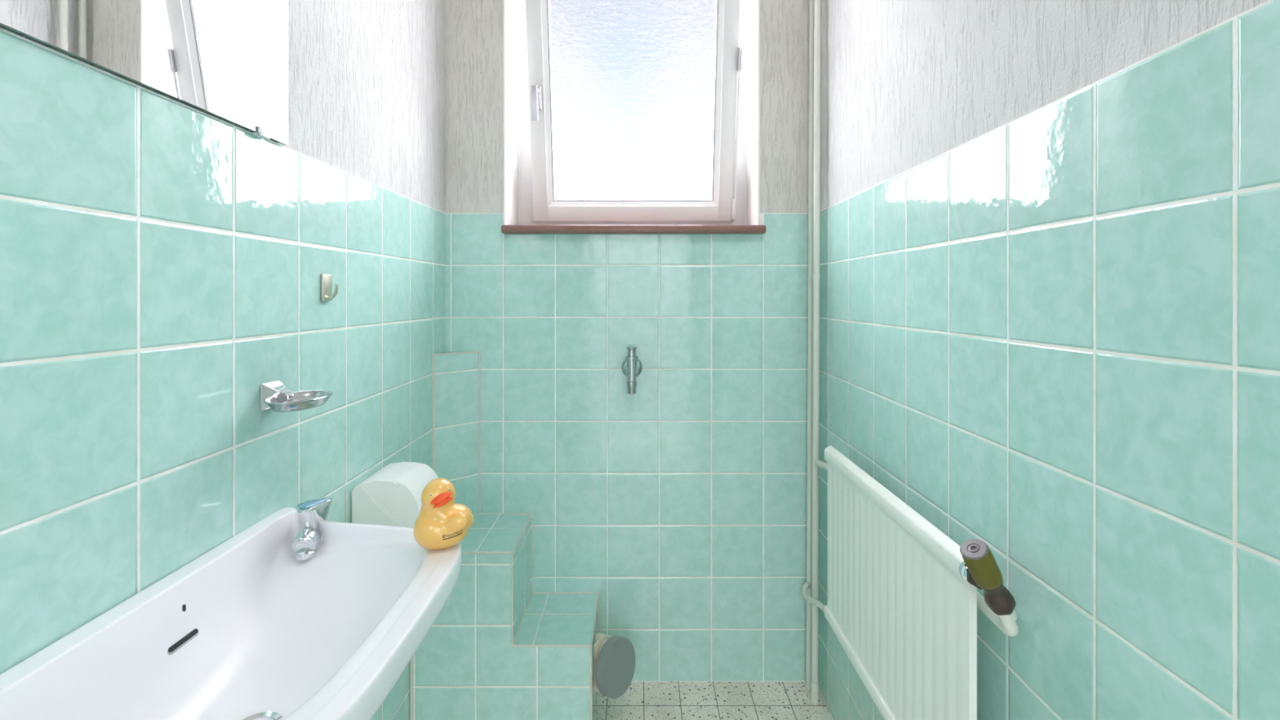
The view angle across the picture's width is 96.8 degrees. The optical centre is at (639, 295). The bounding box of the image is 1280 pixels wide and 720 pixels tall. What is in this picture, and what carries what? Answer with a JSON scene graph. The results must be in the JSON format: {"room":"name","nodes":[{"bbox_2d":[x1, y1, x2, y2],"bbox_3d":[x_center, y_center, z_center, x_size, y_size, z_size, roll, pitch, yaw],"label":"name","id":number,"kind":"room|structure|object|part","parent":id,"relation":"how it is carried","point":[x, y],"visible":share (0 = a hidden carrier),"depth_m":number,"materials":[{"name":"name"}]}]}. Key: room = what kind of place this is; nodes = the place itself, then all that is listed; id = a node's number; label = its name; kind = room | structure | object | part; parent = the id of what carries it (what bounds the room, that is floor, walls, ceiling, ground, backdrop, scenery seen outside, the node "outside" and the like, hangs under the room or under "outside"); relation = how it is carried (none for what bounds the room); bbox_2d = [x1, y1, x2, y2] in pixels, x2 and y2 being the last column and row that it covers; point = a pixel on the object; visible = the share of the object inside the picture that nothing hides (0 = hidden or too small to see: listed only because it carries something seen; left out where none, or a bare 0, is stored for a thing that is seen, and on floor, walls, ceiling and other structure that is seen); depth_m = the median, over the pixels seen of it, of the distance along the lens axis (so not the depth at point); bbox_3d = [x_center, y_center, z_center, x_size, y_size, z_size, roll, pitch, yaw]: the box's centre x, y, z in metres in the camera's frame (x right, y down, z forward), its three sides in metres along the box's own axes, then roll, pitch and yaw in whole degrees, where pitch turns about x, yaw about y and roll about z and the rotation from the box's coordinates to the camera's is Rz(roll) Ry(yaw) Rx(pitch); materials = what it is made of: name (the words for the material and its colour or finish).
{"room":"bathroom","nodes":[
{"label":"bathroom","id":0,"kind":"room"},
{"bbox_2d":[0,0,444,719],"bbox_3d":[-0.641,-0.139,0.200,0.158,2.500,2.880,0,0,0],"label":"wall","id":1,"kind":"structure","parent":0,"point":[163,260],"depth_m":0.73,"materials":[{"name":"tile"}]},
{"bbox_2d":[0,0,288,144],"bbox_3d":[-0.563,-0.552,0.532,0.012,0.634,0.745,0,0,0],"label":"wall mirror","id":2,"kind":"object","parent":1,"relation":"attached to","point":[226,60],"visible":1,"depth_m":0.71,"materials":[{"name":"silver glass"}]},
{"bbox_2d":[0,506,462,719],"bbox_3d":[-0.398,0.417,0.605,0.338,0.166,0.603,0,0,0],"label":"basin","id":3,"kind":"object","parent":1,"relation":"attached to","point":[246,628],"visible":0.92,"depth_m":0.66,"materials":[{"name":"ceramic"}]},
{"bbox_2d":[291,497,332,559],"bbox_3d":[-0.488,0.341,0.840,0.050,0.073,0.061,0,0,0],"label":"tap","id":4,"kind":"object","parent":3,"relation":"in","point":[305,543],"visible":0.96,"depth_m":0.82,"materials":[{"name":"silver metal"}]},
{"bbox_3d":[-0.485,0.358,0.828,0.036,0.039,0.037,0,0,-9],"label":"spout","id":5,"kind":"part","parent":4,"relation":"part of","materials":[{"name":"silver metal"}]},
{"bbox_2d":[413,477,473,550],"bbox_3d":[-0.264,0.290,0.762,0.076,0.089,0.057,0,0,0],"label":"rubber duck","id":6,"kind":"object","parent":3,"relation":"on","point":[441,523],"visible":1,"depth_m":0.74},
{"bbox_2d":[260,380,333,412],"bbox_3d":[-0.520,0.151,0.859,0.094,0.039,0.116,0,0,0],"label":"soap dish","id":7,"kind":"object","parent":1,"relation":"attached to","point":[275,396],"visible":1,"depth_m":0.85,"materials":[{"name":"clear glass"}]},
{"bbox_2d":[264,389,333,412],"bbox_3d":[-0.513,0.159,0.859,0.080,0.016,0.116,0,0,0],"label":"bowl","id":8,"kind":"object","parent":7,"relation":"on","point":[277,400],"depth_m":0.85,"materials":[{"name":"clear glass"}]},
{"bbox_2d":[320,274,338,301],"bbox_3d":[-0.555,-0.015,1.022,0.022,0.048,0.029,0,0,0],"label":"wall hook","id":9,"kind":"object","parent":1,"relation":"attached to","point":[326,295],"visible":1,"depth_m":1.02,"materials":[{"name":"metal"}]},
{"bbox_3d":[-0.563,-0.015,1.022,0.005,0.048,0.029,0,0,0],"label":"plate","id":10,"kind":"part","parent":9,"relation":"part of","materials":[{"name":"metal"}]},
{"bbox_2d":[351,462,438,528],"bbox_3d":[-0.496,0.441,1.171,0.136,0.162,0.130,0,0,0],"label":"dispenser","id":11,"kind":"object","parent":1,"relation":"attached to","point":[391,495],"visible":0.65,"depth_m":1.11,"materials":[{"name":"plastic"}]},
{"bbox_2d":[444,0,808,681],"bbox_3d":[-0.030,-0.139,1.805,1.380,2.500,0.330,0,0,0],"label":"wall","id":12,"kind":"structure","parent":0,"point":[679,500],"depth_m":1.64,"materials":[{"name":"tile"}]},
{"bbox_2d":[621,346,642,394],"bbox_3d":[-0.023,0.209,1.612,0.060,0.132,0.055,0,0,0],"label":"valve","id":13,"kind":"object","parent":12,"relation":"attached to","point":[632,366],"visible":1,"depth_m":1.59,"materials":[{"name":"silver metal"}]},
{"bbox_2d":[501,0,765,234],"bbox_3d":[-0.018,-0.712,1.743,0.753,1.067,0.284,0,0,0],"label":"window","id":14,"kind":"structure","parent":12,"relation":"in","point":[633,113],"depth_m":1.75,"materials":[{"name":"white glass"}]},
{"bbox_3d":[-0.311,-0.577,1.702,0.026,0.104,0.053,0,12,0],"label":"handle","id":15,"kind":"part","parent":14,"relation":"part of","materials":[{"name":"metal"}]},
{"bbox_3d":[-0.022,-0.711,1.725,0.506,0.835,0.006,0,12,0],"label":"glass pane","id":16,"kind":"part","parent":14,"relation":"part of","materials":[{"name":"glass"}]},
{"bbox_3d":[-0.018,-0.190,1.736,0.753,0.024,0.249,0,0,0],"label":"sill","id":17,"kind":"part","parent":14,"relation":"part of","materials":[{"name":"brown wood"}]},
{"bbox_3d":[0.296,-0.491,1.746,0.016,0.510,0.024,0,12,0],"label":"tilt lever","id":18,"kind":"part","parent":14,"relation":"part of","materials":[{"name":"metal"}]},
{"bbox_2d":[805,0,814,689],"bbox_3d":[0.486,-0.139,1.613,0.030,2.500,0.020,0,0,0],"label":"pipe","id":19,"kind":"object","parent":12,"relation":"attached to","point":[811,2],"visible":0.7,"depth_m":1.61,"materials":[{"name":"metal"}]},
{"bbox_2d":[594,681,833,719],"bbox_3d":[-0.025,1.161,0.400,1.450,0.100,3.300,0,0,0],"label":"floor","id":20,"kind":"structure","parent":0,"point":[642,700],"depth_m":1.55,"materials":[{"name":"tile"}]},
{"bbox_2d":[409,513,599,719],"bbox_3d":[-0.340,0.868,1.515,0.446,0.485,0.254,0,0,0],"label":"tiled ledge","id":21,"kind":"object","parent":20,"relation":"on","point":[498,648],"visible":0.77,"depth_m":1.39,"materials":[{"name":"tile"}]},
{"bbox_2d":[432,351,480,515],"bbox_3d":[-0.513,0.393,1.591,0.106,0.469,0.102,0,0,0],"label":"corner boxing","id":22,"kind":"object","parent":21,"relation":"on","point":[456,375],"visible":0.87,"depth_m":1.60,"materials":[{"name":"tile"}]},
{"bbox_2d":[592,632,635,698],"bbox_3d":[-0.086,0.941,1.455,0.106,0.142,0.133,0,0,35],"label":"outlet","id":23,"kind":"object","parent":21,"relation":"attached to","point":[614,657],"visible":1,"depth_m":1.43,"materials":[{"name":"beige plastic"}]},
{"bbox_2d":[817,0,1279,719],"bbox_3d":[0.584,-0.139,0.200,0.152,2.500,2.880,0,0,0],"label":"wall","id":24,"kind":"structure","parent":0,"point":[1050,248],"depth_m":0.67,"materials":[{"name":"tile"}]},
{"bbox_2d":[810,0,821,703],"bbox_3d":[0.484,-0.139,1.560,0.030,2.500,0.022,0,0,0],"label":"pipe","id":25,"kind":"object","parent":24,"relation":"attached to","point":[817,14],"visible":1,"depth_m":1.55,"materials":[{"name":"metal"}]},
{"bbox_2d":[801,445,1018,719],"bbox_3d":[0.474,0.571,1.156,0.090,0.519,0.905,0,0,3],"label":"radiator","id":26,"kind":"object","parent":24,"relation":"attached to","point":[904,598],"visible":1,"depth_m":0.99,"materials":[{"name":"metal"}]},
{"bbox_3d":[0.462,0.580,1.089,0.012,0.357,0.598,0,0,0],"label":"panel","id":27,"kind":"part","parent":26,"relation":"part of","materials":[{"name":"metal"}]},
{"bbox_3d":[0.436,0.344,0.727,0.053,0.061,0.035,0,0,-23],"label":"valve knob","id":28,"kind":"part","parent":26,"relation":"part of","materials":[{"name":"green plastic"}]}
]}

